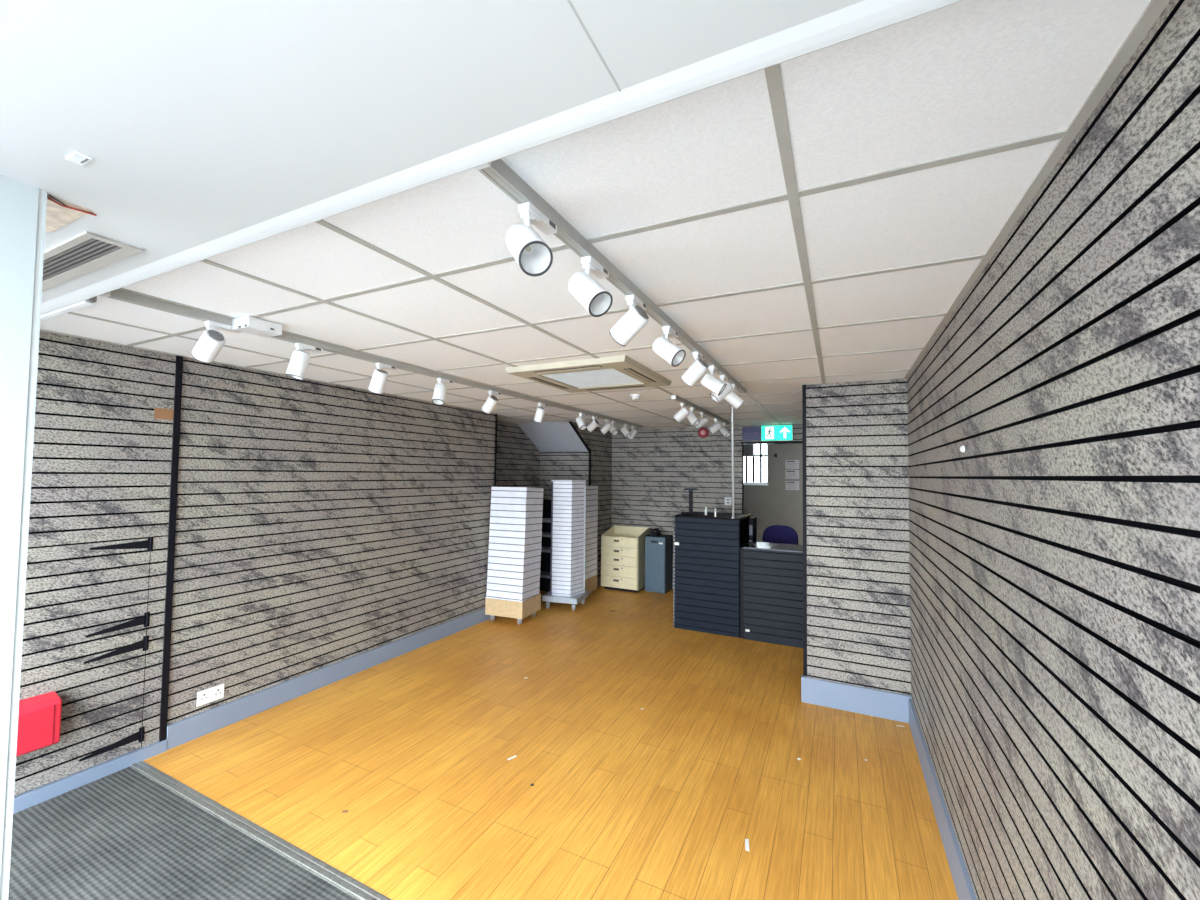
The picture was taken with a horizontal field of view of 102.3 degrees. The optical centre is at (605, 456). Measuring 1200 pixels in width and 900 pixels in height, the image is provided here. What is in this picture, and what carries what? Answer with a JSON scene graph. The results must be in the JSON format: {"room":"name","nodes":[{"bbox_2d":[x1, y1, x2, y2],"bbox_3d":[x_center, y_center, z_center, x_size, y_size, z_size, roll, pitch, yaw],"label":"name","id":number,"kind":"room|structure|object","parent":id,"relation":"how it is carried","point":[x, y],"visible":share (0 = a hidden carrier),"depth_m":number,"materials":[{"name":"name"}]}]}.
{"room":"empty retail shop","nodes":[
{"label":"empty retail shop","id":0,"kind":"room"},
{"bbox_2d":[0,175,46,899],"bbox_3d":[-1.410,0.562,0.683,0.050,2.304,0.744,0,-2,26],"label":"wall","id":1,"kind":"structure","parent":0,"point":[23,206],"depth_m":1.00,"materials":[{"name":"white paint"}]},
{"bbox_2d":[28,331,495,747],"bbox_3d":[-2.562,0.591,3.548,0.450,2.371,4.895,0,-2,26],"label":"wall","id":2,"kind":"structure","parent":0,"point":[319,525],"depth_m":3.35,"materials":[{"name":"stone"}]},
{"bbox_2d":[16,691,61,756],"bbox_3d":[-2.832,1.318,2.347,0.102,0.243,0.235,0,-2,26],"label":"box","id":3,"kind":"object","parent":2,"relation":"attached to","point":[39,717],"visible":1,"depth_m":2.37,"materials":[{"name":"plastic"}]},
{"bbox_2d":[14,537,152,796],"bbox_3d":[-2.881,1.057,2.387,0.041,1.208,0.959,0,-2,26],"label":"door","id":4,"kind":"structure","parent":2,"relation":"in","point":[86,616],"depth_m":2.58,"materials":[{"name":"stone"}]},
{"bbox_2d":[154,408,173,419],"bbox_3d":[-2.638,-0.253,2.886,0.002,0.064,0.090,0,-2,26],"label":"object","id":5,"kind":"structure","parent":2,"relation":"attached to","point":[159,413],"depth_m":2.88,"materials":[{"name":"orange cardboard"}]},
{"bbox_2d":[159,355,182,741],"bbox_3d":[-2.619,0.537,2.912,0.022,2.311,0.031,0,-2,26],"label":"trim","id":6,"kind":"structure","parent":2,"relation":"attached to","point":[178,374],"depth_m":2.90,"materials":[{"name":"black metal"}]},
{"bbox_2d":[197,683,223,706],"bbox_3d":[-2.521,1.526,3.088,0.012,0.090,0.148,0,-2,26],"label":"wall socket","id":7,"kind":"object","parent":2,"relation":"attached to","point":[206,696],"visible":1,"depth_m":3.08,"materials":[{"name":"white plastic"}]},
{"bbox_2d":[13,608,489,813],"bbox_3d":[-2.371,1.718,3.408,0.042,0.172,4.895,0,-2,26],"label":"baseboard","id":8,"kind":"structure","parent":2,"relation":"attached to","point":[188,729],"depth_m":3.27,"materials":[{"name":"blue paint"}]},
{"bbox_2d":[495,414,496,486],"bbox_3d":[-1.299,0.633,5.651,0.015,2.271,0.016,0,-2,26],"label":"trim","id":9,"kind":"structure","parent":2,"relation":"attached to","point":[496,414],"depth_m":5.67,"materials":[{"name":"black metal"}]},
{"bbox_2d":[40,0,1169,429],"bbox_3d":[0.007,-0.540,4.207,4.514,0.007,6.248,0,-2,26],"label":"ceiling grid","id":10,"kind":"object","parent":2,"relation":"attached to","point":[1154,9],"depth_m":1.61,"materials":[{"name":"metal"}]},
{"bbox_2d":[0,0,863,302],"bbox_3d":[-1.351,-0.631,0.886,4.064,0.096,1.070,0,-2,26],"label":"ceiling","id":11,"kind":"structure","parent":0,"point":[199,122],"depth_m":0.75,"materials":[{"name":"white paint"}]},
{"bbox_2d":[40,296,96,320],"bbox_3d":[-2.081,-0.568,1.848,0.550,0.036,0.024,0,-2,26],"label":"light fixture","id":12,"kind":"object","parent":11,"relation":"attached to","point":[90,301],"depth_m":1.81,"materials":[{"name":"white paint"}]},
{"bbox_2d":[45,194,92,231],"bbox_3d":[-1.317,-0.572,1.143,0.240,0.001,0.076,0,-2,26],"label":"chipped patch","id":13,"kind":"object","parent":11,"relation":"attached to","point":[57,216],"visible":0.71,"depth_m":1.14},
{"bbox_2d":[49,195,93,213],"bbox_3d":[-1.220,-0.571,1.099,0.022,0.005,0.078,0,-2,13],"label":"loose wire","id":14,"kind":"object","parent":11,"relation":"attached to","point":[49,195],"visible":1,"depth_m":1.08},
{"bbox_2d":[66,151,92,165],"bbox_3d":[-1.018,-0.575,0.934,0.044,0.005,0.024,0,-2,26],"label":"ceiling plate","id":15,"kind":"object","parent":11,"relation":"attached to","point":[78,158],"visible":1,"depth_m":0.93,"materials":[{"name":"white paint"}]},
{"bbox_2d":[42,231,142,290],"bbox_3d":[-1.734,-0.562,1.486,0.990,0.006,0.110,0,-2,26],"label":"ceiling vent","id":16,"kind":"object","parent":11,"relation":"in","point":[86,252],"visible":0.75,"depth_m":1.36,"materials":[{"name":"white metal"}]},
{"bbox_2d":[41,0,963,314],"bbox_3d":[-1.130,-0.564,1.342,4.064,0.007,0.052,0,-2,26],"label":"trim","id":17,"kind":"structure","parent":11,"relation":"attached to","point":[864,17],"depth_m":0.81,"materials":[{"name":"white paint"}]},
{"bbox_2d":[567,0,620,91],"bbox_3d":[-0.199,-0.592,0.299,0.003,0.002,1.020,0,-2,26],"label":"trim","id":18,"kind":"structure","parent":11,"relation":"attached to","point":[569,1],"depth_m":0.67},
{"bbox_2d":[143,586,958,899],"bbox_3d":[0.140,1.864,4.529,4.644,0.040,5.610,0,-2,26],"label":"floor","id":19,"kind":"structure","parent":0,"point":[662,800],"depth_m":2.71,"materials":[{"name":"brown wood"}]},
{"bbox_2d":[129,761,391,899],"bbox_3d":[-0.859,1.747,1.869,4.024,0.036,0.057,0,-2,26],"label":"trim","id":20,"kind":"structure","parent":19,"relation":"on","point":[344,882],"depth_m":2.20,"materials":[{"name":"metal"}]},
{"bbox_2d":[485,487,543,623],"bbox_3d":[-1.046,1.112,5.605,0.481,1.516,0.469,0,-2,20],"label":"tower","id":21,"kind":"object","parent":19,"relation":"on","point":[515,532],"visible":1,"depth_m":5.43,"materials":[{"name":"white wood"}]},
{"bbox_2d":[539,499,550,591],"bbox_3d":[-0.890,1.266,6.809,0.450,1.300,0.230,0,-2,26],"label":"shelf rack","id":22,"kind":"object","parent":19,"relation":"on","point":[545,555],"visible":0.19,"depth_m":6.88,"materials":[{"name":"black metal"}]},
{"bbox_2d":[542,480,588,610],"bbox_3d":[-0.491,1.099,6.131,0.456,1.594,0.440,0,-2,17],"label":"tower","id":23,"kind":"object","parent":19,"relation":"on","point":[568,528],"visible":1,"depth_m":6.01,"materials":[{"name":"white laminate"}]},
{"bbox_2d":[583,486,597,593],"bbox_3d":[-0.393,1.165,6.695,0.430,1.505,0.452,0,-2,24],"label":"tower","id":24,"kind":"object","parent":19,"relation":"on","point":[591,491],"visible":0.15,"depth_m":6.62,"materials":[{"name":"white wood"}]},
{"bbox_2d":[601,525,649,592],"bbox_3d":[0.293,1.499,7.125,0.588,0.885,0.464,0,-2,26],"label":"drawer cabinet","id":25,"kind":"object","parent":19,"relation":"on","point":[622,547],"visible":0.99,"depth_m":6.94,"materials":[{"name":"beige metal"}]},
{"bbox_2d":[645,534,672,593],"bbox_3d":[0.776,1.548,7.014,0.308,0.790,0.320,0,-2,26],"label":"filing cabinet","id":26,"kind":"object","parent":19,"relation":"on","point":[658,549],"visible":0.95,"depth_m":6.88,"materials":[{"name":"metal"}]},
{"bbox_2d":[650,528,660,535],"bbox_3d":[0.733,1.093,7.004,0.165,0.117,0.109,0,-2,26],"label":"coiled cable","id":27,"kind":"object","parent":26,"relation":"on","point":[654,533],"visible":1,"depth_m":6.98,"materials":[{"name":"black plastic"}]},
{"bbox_2d":[673,511,750,637],"bbox_3d":[1.214,1.272,5.438,0.720,1.236,0.643,0,-2,26],"label":"counter","id":28,"kind":"object","parent":19,"relation":"on","point":[707,554],"depth_m":5.15,"materials":[{"name":"blue laminate"}]},
{"bbox_2d":[681,488,699,514],"bbox_3d":[0.980,0.510,5.513,0.195,0.292,0.170,0,-2,26],"label":"monitor stand","id":29,"kind":"object","parent":28,"relation":"on","point":[689,489],"visible":1,"depth_m":5.50,"materials":[{"name":"metal"}]},
{"bbox_2d":[731,407,734,518],"bbox_3d":[1.324,0.077,4.999,0.039,1.153,0.293,0,-2,16],"label":"pole","id":30,"kind":"object","parent":28,"relation":"on","point":[732,415],"visible":0.95,"depth_m":4.98,"materials":[{"name":"silver metal"}]},
{"bbox_2d":[748,516,756,541],"bbox_3d":[1.682,0.847,5.517,0.055,0.300,0.266,0,-2,26],"label":"card terminal","id":31,"kind":"object","parent":28,"relation":"attached to","point":[752,521],"visible":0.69,"depth_m":5.41,"materials":[{"name":"black plastic"}]},
{"bbox_2d":[745,839,748,850],"bbox_3d":[0.642,1.762,2.190,0.017,0.002,0.075,0,-2,14],"label":"paper scrap","id":32,"kind":"object","parent":19,"relation":"on","point":[746,840],"visible":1,"depth_m":2.19,"materials":[{"name":"white paper"}]},
{"bbox_2d":[740,541,802,647],"bbox_3d":[1.772,1.410,5.042,0.640,0.942,0.470,0,-2,26],"label":"counter","id":33,"kind":"object","parent":19,"relation":"on","point":[771,574],"depth_m":4.85,"materials":[{"name":"laminate"}]},
{"bbox_2d":[743,541,802,552],"bbox_3d":[1.793,0.948,5.051,0.605,0.017,0.470,0,-2,26],"label":"countertop","id":34,"kind":"structure","parent":33,"relation":"on","point":[751,545],"depth_m":4.97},
{"bbox_2d":[762,525,797,544],"bbox_3d":[2.036,1.379,5.774,0.512,1.066,0.573,0,-2,26],"label":"office chair","id":35,"kind":"object","parent":19,"relation":"on","point":[782,534],"visible":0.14,"depth_m":5.97,"materials":[{"name":"blue fabric"}]},
{"bbox_2d":[496,420,611,587],"bbox_3d":[-0.828,0.728,6.727,0.920,2.371,2.545,0,-2,26],"label":"wall","id":36,"kind":"structure","parent":0,"point":[519,463],"depth_m":7.09,"materials":[{"name":"stone"}]},
{"bbox_2d":[518,421,587,451],"bbox_3d":[-0.731,-0.260,6.886,0.848,0.382,0.610,0,-2,26],"label":"sloped ceiling","id":37,"kind":"structure","parent":36,"relation":"attached to","point":[546,436],"depth_m":6.87,"materials":[{"name":"grey paint"}]},
{"bbox_2d":[540,421,590,485],"bbox_3d":[-0.739,0.733,6.837,0.864,2.371,0.614,0,-2,26],"label":"trim","id":38,"kind":"structure","parent":36,"relation":"attached to","point":[571,423],"depth_m":6.93,"materials":[{"name":"black metal"}]},
{"bbox_2d":[40,0,1150,429],"bbox_3d":[-0.205,-0.583,3.827,4.664,0.050,7.360,0,-2,26],"label":"ceiling","id":39,"kind":"structure","parent":0,"point":[964,76],"depth_m":1.42,"materials":[{"name":"tile"}]},
{"bbox_2d":[232,315,281,337],"bbox_3d":[-1.627,-0.604,2.258,0.132,0.052,0.152,0,-2,26],"label":"box","id":40,"kind":"object","parent":39,"relation":"attached to","point":[248,324],"visible":1,"depth_m":2.22,"materials":[{"name":"white plastic"}]},
{"bbox_2d":[100,289,642,427],"bbox_3d":[-0.697,-0.526,4.363,0.038,0.037,5.608,0,-2,26],"label":"track","id":41,"kind":"object","parent":39,"relation":"attached to","point":[116,294],"visible":0.74,"depth_m":2.65,"materials":[{"name":"metal"}]},
{"bbox_2d":[191,320,240,362],"bbox_3d":[-1.758,-0.508,2.193,0.153,0.184,0.155,0,-2,26],"label":"track spotlight","id":42,"kind":"object","parent":41,"relation":"attached to","point":[207,348],"visible":1,"depth_m":2.14,"materials":[{"name":"white metal"}]},
{"bbox_2d":[207,330,224,340],"bbox_3d":[-1.726,-0.533,2.139,0.010,0.064,0.062,-42,-18,18],"label":"grille","id":43,"kind":"object","parent":42,"relation":"in","point":[212,335],"depth_m":2.13,"materials":[{"name":"grey metal"}]},
{"bbox_2d":[285,343,322,379],"bbox_3d":[-1.582,-0.492,2.539,0.095,0.187,0.169,0,-2,26],"label":"track spotlight","id":44,"kind":"object","parent":41,"relation":"attached to","point":[299,361],"visible":1,"depth_m":2.49,"materials":[{"name":"beige plastic"}]},
{"bbox_2d":[368,363,396,393],"bbox_3d":[-1.372,-0.471,2.983,0.130,0.190,0.156,0,-2,26],"label":"track spotlight","id":45,"kind":"object","parent":41,"relation":"attached to","point":[379,378],"visible":1,"depth_m":2.92,"materials":[{"name":"beige plastic"}]},
{"bbox_2d":[432,378,453,404],"bbox_3d":[-1.158,-0.453,3.420,0.089,0.190,0.181,0,-2,10],"label":"track spotlight","id":46,"kind":"object","parent":41,"relation":"attached to","point":[440,390],"visible":1,"depth_m":3.38,"materials":[{"name":"beige plastic"}]},
{"bbox_2d":[481,390,500,413],"bbox_3d":[-0.918,-0.433,3.927,0.149,0.187,0.159,0,-2,26],"label":"track spotlight","id":47,"kind":"object","parent":41,"relation":"attached to","point":[491,402],"visible":1,"depth_m":3.87,"materials":[{"name":"beige plastic"}]},
{"bbox_2d":[533,403,547,422],"bbox_3d":[-0.605,-0.405,4.564,0.122,0.190,0.159,0,-2,26],"label":"track spotlight","id":48,"kind":"object","parent":41,"relation":"attached to","point":[540,411],"visible":1,"depth_m":4.51,"materials":[{"name":"beige plastic"}]},
{"bbox_2d":[576,413,586,429],"bbox_3d":[-0.236,-0.375,5.265,0.152,0.189,0.142,2,-3,-39],"label":"track spotlight","id":49,"kind":"object","parent":41,"relation":"attached to","point":[580,421],"visible":1,"depth_m":5.23,"materials":[{"name":"beige plastic"}]},
{"bbox_2d":[587,416,598,431],"bbox_3d":[-0.130,-0.367,5.555,0.154,0.182,0.159,0,-2,26],"label":"track spotlight","id":50,"kind":"object","parent":41,"relation":"attached to","point":[594,423],"visible":0.96,"depth_m":5.50,"materials":[{"name":"beige plastic"}]},
{"bbox_2d":[600,419,611,434],"bbox_3d":[0.004,-0.351,5.857,0.156,0.187,0.146,1,-2,-6],"label":"track spotlight","id":51,"kind":"object","parent":41,"relation":"attached to","point":[607,426],"visible":1,"depth_m":5.80,"materials":[{"name":"beige plastic"}]},
{"bbox_2d":[610,421,617,435],"bbox_3d":[0.096,-0.345,6.002,0.118,0.186,0.190,1,-2,0],"label":"track spotlight","id":52,"kind":"object","parent":41,"relation":"attached to","point":[613,430],"visible":0.86,"depth_m":5.96,"materials":[{"name":"beige plastic"}]},
{"bbox_2d":[621,424,630,437],"bbox_3d":[0.295,-0.330,6.359,0.154,0.186,0.150,2,-3,-37],"label":"track spotlight","id":53,"kind":"object","parent":41,"relation":"attached to","point":[624,430],"visible":1,"depth_m":6.33,"materials":[{"name":"beige plastic"}]},
{"bbox_2d":[629,426,636,439],"bbox_3d":[0.384,-0.319,6.587,0.184,0.190,0.115,2,-3,-40],"label":"track spotlight","id":54,"kind":"object","parent":41,"relation":"attached to","point":[633,431],"visible":0.82,"depth_m":6.54,"materials":[{"name":"beige plastic"}]},
{"bbox_2d":[505,355,671,392],"bbox_3d":[-0.086,-0.553,3.401,0.870,0.040,0.870,0,-2,26],"label":"air conditioner","id":55,"kind":"object","parent":39,"relation":"attached to","point":[612,372],"visible":1,"depth_m":3.26,"materials":[{"name":"beige plastic"}]},
{"bbox_2d":[530,377,568,388],"bbox_3d":[-0.410,-0.536,3.557,0.050,0.001,0.480,0,-2,26],"label":"outlet","id":56,"kind":"object","parent":55,"relation":"attached to","point":[537,379],"depth_m":3.53,"materials":[{"name":"beige plastic"}]},
{"bbox_2d":[535,365,601,373],"bbox_3d":[-0.242,-0.549,3.076,0.480,0.006,0.050,0,-2,26],"label":"outlet","id":57,"kind":"object","parent":55,"relation":"attached to","point":[590,366],"depth_m":3.07,"materials":[{"name":"beige plastic"}]},
{"bbox_2d":[542,368,641,387],"bbox_3d":[-0.086,-0.553,3.401,0.600,0.020,0.600,0,-2,26],"label":"grille","id":58,"kind":"object","parent":55,"relation":"attached to","point":[595,377],"depth_m":3.40,"materials":[{"name":"white plastic"}]},
{"bbox_2d":[587,385,644,390],"bbox_3d":[0.071,-0.522,3.724,0.480,0.006,0.050,0,-2,26],"label":"air vent","id":59,"kind":"object","parent":55,"relation":"attached to","point":[634,386],"depth_m":3.70,"materials":[{"name":"beige plastic"}]},
{"bbox_2d":[624,368,655,382],"bbox_3d":[0.238,-0.538,3.243,0.050,0.006,0.480,0,-2,26],"label":"air vent","id":60,"kind":"object","parent":55,"relation":"attached to","point":[632,371],"depth_m":3.23,"materials":[{"name":"beige plastic"}]},
{"bbox_2d":[474,159,746,394],"bbox_3d":[0.434,-0.582,2.489,0.038,0.037,3.238,0,-2,26],"label":"track","id":61,"kind":"object","parent":39,"relation":"attached to","point":[498,172],"visible":0.63,"depth_m":1.40,"materials":[{"name":"metal"}]},
{"bbox_2d":[505,201,556,276],"bbox_3d":[-0.164,-0.526,1.203,0.145,0.186,0.158,2,-2,-32],"label":"track spotlight","id":62,"kind":"object","parent":61,"relation":"attached to","point":[527,247],"visible":1,"depth_m":1.18,"materials":[{"name":"beige plastic"}]},
{"bbox_2d":[568,256,612,316],"bbox_3d":[-0.025,-0.513,1.490,0.155,0.186,0.149,2,-3,-38],"label":"track spotlight","id":63,"kind":"object","parent":61,"relation":"attached to","point":[584,288],"visible":1,"depth_m":1.46,"materials":[{"name":"beige plastic"}]},
{"bbox_2d":[609,294,648,345],"bbox_3d":[0.101,-0.503,1.822,0.154,0.180,0.163,0,-2,26],"label":"track spotlight","id":64,"kind":"object","parent":61,"relation":"attached to","point":[635,318],"visible":1,"depth_m":1.77,"materials":[{"name":"beige plastic"}]},
{"bbox_2d":[652,326,685,366],"bbox_3d":[0.296,-0.486,2.181,0.152,0.183,0.166,0,-2,26],"label":"track spotlight","id":65,"kind":"object","parent":61,"relation":"attached to","point":[666,349],"visible":1,"depth_m":2.14,"materials":[{"name":"beige plastic"}]},
{"bbox_2d":[681,352,707,386],"bbox_3d":[0.493,-0.466,2.631,0.151,0.185,0.163,0,-2,26],"label":"track spotlight","id":66,"kind":"object","parent":61,"relation":"attached to","point":[699,367],"visible":1,"depth_m":2.58,"materials":[{"name":"beige plastic"}]},
{"bbox_2d":[701,365,726,395],"bbox_3d":[0.668,-0.454,2.949,0.154,0.181,0.158,0,-2,26],"label":"track spotlight","id":67,"kind":"object","parent":61,"relation":"attached to","point":[709,381],"visible":1,"depth_m":2.89,"materials":[{"name":"beige plastic"}]},
{"bbox_2d":[710,375,732,402],"bbox_3d":[0.765,-0.441,3.225,0.151,0.185,0.149,1,-2,-1],"label":"track spotlight","id":68,"kind":"object","parent":61,"relation":"attached to","point":[728,388],"visible":0.72,"depth_m":3.16,"materials":[{"name":"beige plastic"}]},
{"bbox_2d":[724,384,744,408],"bbox_3d":[0.946,-0.428,3.523,0.150,0.185,0.163,0,-2,26],"label":"track spotlight","id":69,"kind":"object","parent":61,"relation":"attached to","point":[735,400],"visible":0.78,"depth_m":3.46,"materials":[{"name":"beige plastic"}]},
{"bbox_2d":[630,394,640,399],"bbox_3d":[0.266,-0.515,4.229,0.100,0.047,0.100,0,-2,26],"label":"smoke detector","id":70,"kind":"object","parent":39,"relation":"attached to","point":[634,396],"visible":1,"depth_m":4.20,"materials":[{"name":"white plastic"}]},
{"bbox_2d":[671,395,728,423],"bbox_3d":[1.089,-0.473,5.230,0.038,0.037,2.288,0,-2,26],"label":"track","id":71,"kind":"object","parent":39,"relation":"attached to","point":[674,397],"visible":0.87,"depth_m":4.88,"materials":[{"name":"metal"}]},
{"bbox_2d":[673,403,688,422],"bbox_3d":[0.711,-0.395,4.469,0.150,0.186,0.162,0,-2,26],"label":"track spotlight","id":72,"kind":"object","parent":71,"relation":"attached to","point":[680,415],"visible":1,"depth_m":4.41,"materials":[{"name":"beige plastic"}]},
{"bbox_2d":[686,407,699,426],"bbox_3d":[0.880,-0.382,4.746,0.153,0.188,0.146,2,-3,-39],"label":"track spotlight","id":73,"kind":"object","parent":71,"relation":"attached to","point":[691,417],"visible":0.97,"depth_m":4.71,"materials":[{"name":"beige plastic"}]},
{"bbox_2d":[695,412,707,428],"bbox_3d":[1.021,-0.372,5.086,0.193,0.180,0.120,2,-3,-37],"label":"track spotlight","id":74,"kind":"object","parent":71,"relation":"attached to","point":[703,420],"visible":0.8,"depth_m":5.05,"materials":[{"name":"beige plastic"}]},
{"bbox_2d":[708,419,721,433],"bbox_3d":[1.290,-0.346,5.687,0.154,0.181,0.154,0,-2,9],"label":"track spotlight","id":75,"kind":"object","parent":71,"relation":"attached to","point":[716,426],"visible":1,"depth_m":5.62,"materials":[{"name":"beige plastic"}]},
{"bbox_2d":[720,423,730,437],"bbox_3d":[1.524,-0.326,6.077,0.153,0.188,0.146,2,-3,-39],"label":"track spotlight","id":76,"kind":"object","parent":71,"relation":"attached to","point":[723,430],"visible":0.94,"depth_m":6.04,"materials":[{"name":"beige plastic"}]},
{"bbox_2d":[611,424,801,588],"bbox_3d":[1.555,0.763,6.931,3.392,2.371,0.100,0,-2,26],"label":"wall","id":77,"kind":"structure","parent":0,"point":[651,471],"depth_m":7.17,"materials":[{"name":"stone"}]},
{"bbox_2d":[698,427,708,437],"bbox_3d":[1.406,-0.340,6.958,0.156,0.156,0.066,0,-2,26],"label":"fire alarm","id":78,"kind":"object","parent":77,"relation":"attached to","point":[703,432],"visible":1,"depth_m":6.93,"materials":[{"name":"red plastic"}]},
{"bbox_2d":[725,497,731,504],"bbox_3d":[1.725,0.633,6.792,0.096,0.110,0.013,0,-2,26],"label":"wall socket","id":79,"kind":"object","parent":77,"relation":"attached to","point":[728,500],"visible":1,"depth_m":6.78,"materials":[{"name":"white plastic"}]},
{"bbox_2d":[742,426,760,440],"bbox_3d":[2.024,-0.314,6.682,0.255,0.190,0.022,0,-2,26],"label":"sign","id":80,"kind":"object","parent":77,"relation":"attached to","point":[748,433],"visible":1,"depth_m":6.67,"materials":[{"name":"blue plastic"}]},
{"bbox_2d":[740,441,801,443],"bbox_3d":[2.332,-0.186,6.584,0.937,0.026,0.120,0,-2,26],"label":"trim","id":81,"kind":"structure","parent":77,"relation":"attached to","point":[770,442],"depth_m":6.55,"materials":[{"name":"black metal"}]},
{"bbox_2d":[761,425,792,440],"bbox_3d":[2.315,-0.313,6.520,0.400,0.208,0.059,0,-2,26],"label":"exit sign","id":82,"kind":"object","parent":77,"relation":"attached to","point":[771,432],"visible":1,"depth_m":6.50,"materials":[{"name":"green plastic"}]},
{"bbox_2d":[743,443,802,544],"bbox_3d":[2.926,0.771,7.412,3.700,2.421,1.960,0,-2,26],"label":"wall","id":83,"kind":"structure","parent":0,"point":[775,505],"depth_m":8.32,"materials":[{"name":"paint"}]},
{"bbox_2d":[743,444,753,456],"bbox_3d":[2.508,-0.119,8.501,0.200,0.250,0.123,0,-2,26],"label":"upper cabinet","id":84,"kind":"object","parent":83,"relation":"attached to","point":[748,449],"visible":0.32,"depth_m":8.44,"materials":[{"name":"black"}]},
{"bbox_2d":[743,506,764,522],"bbox_3d":[2.594,1.016,8.445,0.397,0.285,0.080,0,-2,26],"label":"handrail","id":85,"kind":"object","parent":83,"relation":"attached to","point":[746,509],"visible":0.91,"depth_m":8.41,"materials":[{"name":"paint"}]},
{"bbox_2d":[743,444,767,484],"bbox_3d":[2.638,0.115,8.561,0.488,0.790,0.145,0,-2,26],"label":"window","id":86,"kind":"structure","parent":83,"relation":"in","point":[755,469],"depth_m":8.53,"materials":[{"name":"white glass"}]},
{"bbox_2d":[785,470,798,478],"bbox_3d":[3.183,0.309,8.226,0.220,0.150,0.005,0,-2,26],"label":"notice","id":87,"kind":"object","parent":83,"relation":"attached to","point":[789,474],"visible":1,"depth_m":8.23,"materials":[{"name":"white paper"}]},
{"bbox_2d":[785,481,798,489],"bbox_3d":[3.181,0.499,8.219,0.220,0.150,0.005,0,-2,26],"label":"notice","id":88,"kind":"object","parent":83,"relation":"attached to","point":[789,485],"visible":1,"depth_m":8.22,"materials":[{"name":"white paper"}]},
{"bbox_2d":[785,460,798,468],"bbox_3d":[3.185,0.139,8.232,0.220,0.150,0.005,0,-2,26],"label":"notice","id":89,"kind":"object","parent":83,"relation":"attached to","point":[789,464],"visible":1,"depth_m":8.23,"materials":[{"name":"white paper"}]},
{"bbox_2d":[806,378,911,694],"bbox_3d":[2.470,0.694,4.801,0.712,2.371,2.940,0,-2,26],"label":"wall","id":90,"kind":"structure","parent":0,"point":[858,561],"depth_m":3.48,"materials":[{"name":"stone"}]},
{"bbox_2d":[802,385,806,675],"bbox_3d":[1.508,0.546,3.652,0.026,2.181,0.036,0,-2,26],"label":"trim","id":91,"kind":"structure","parent":90,"relation":"attached to","point":[803,386],"depth_m":3.63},
{"bbox_2d":[801,675,911,722],"bbox_3d":[1.781,1.732,3.461,0.698,0.182,0.052,0,-2,26],"label":"baseboard","id":92,"kind":"structure","parent":90,"relation":"attached to","point":[852,698],"depth_m":3.43,"materials":[{"name":"blue paint"}]},
{"bbox_2d":[907,0,1199,899],"bbox_3d":[1.235,0.558,1.491,0.050,2.371,4.500,0,-2,26],"label":"wall","id":93,"kind":"structure","parent":0,"point":[1054,558],"depth_m":0.98,"materials":[{"name":"stone"}]},
{"bbox_2d":[908,699,976,899],"bbox_3d":[1.154,1.655,1.363,0.038,0.168,4.282,0,-2,26],"label":"baseboard","id":94,"kind":"structure","parent":93,"relation":"attached to","point":[961,879],"depth_m":2.22,"materials":[{"name":"blue paint"}]},
{"bbox_3d":[-1.233,1.747,1.096,4.064,0.029,1.770,0,-2,26],"label":"floor","id":95,"kind":"structure","parent":0,"visible":0},
{"bbox_2d":[8,767,357,899],"bbox_3d":[-1.237,1.718,1.087,4.022,0.028,1.708,0,-2,26],"label":"entrance mat","id":96,"kind":"object","parent":95,"relation":"on","point":[122,834],"visible":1,"depth_m":2.10,"materials":[{"name":"grey carpet"}]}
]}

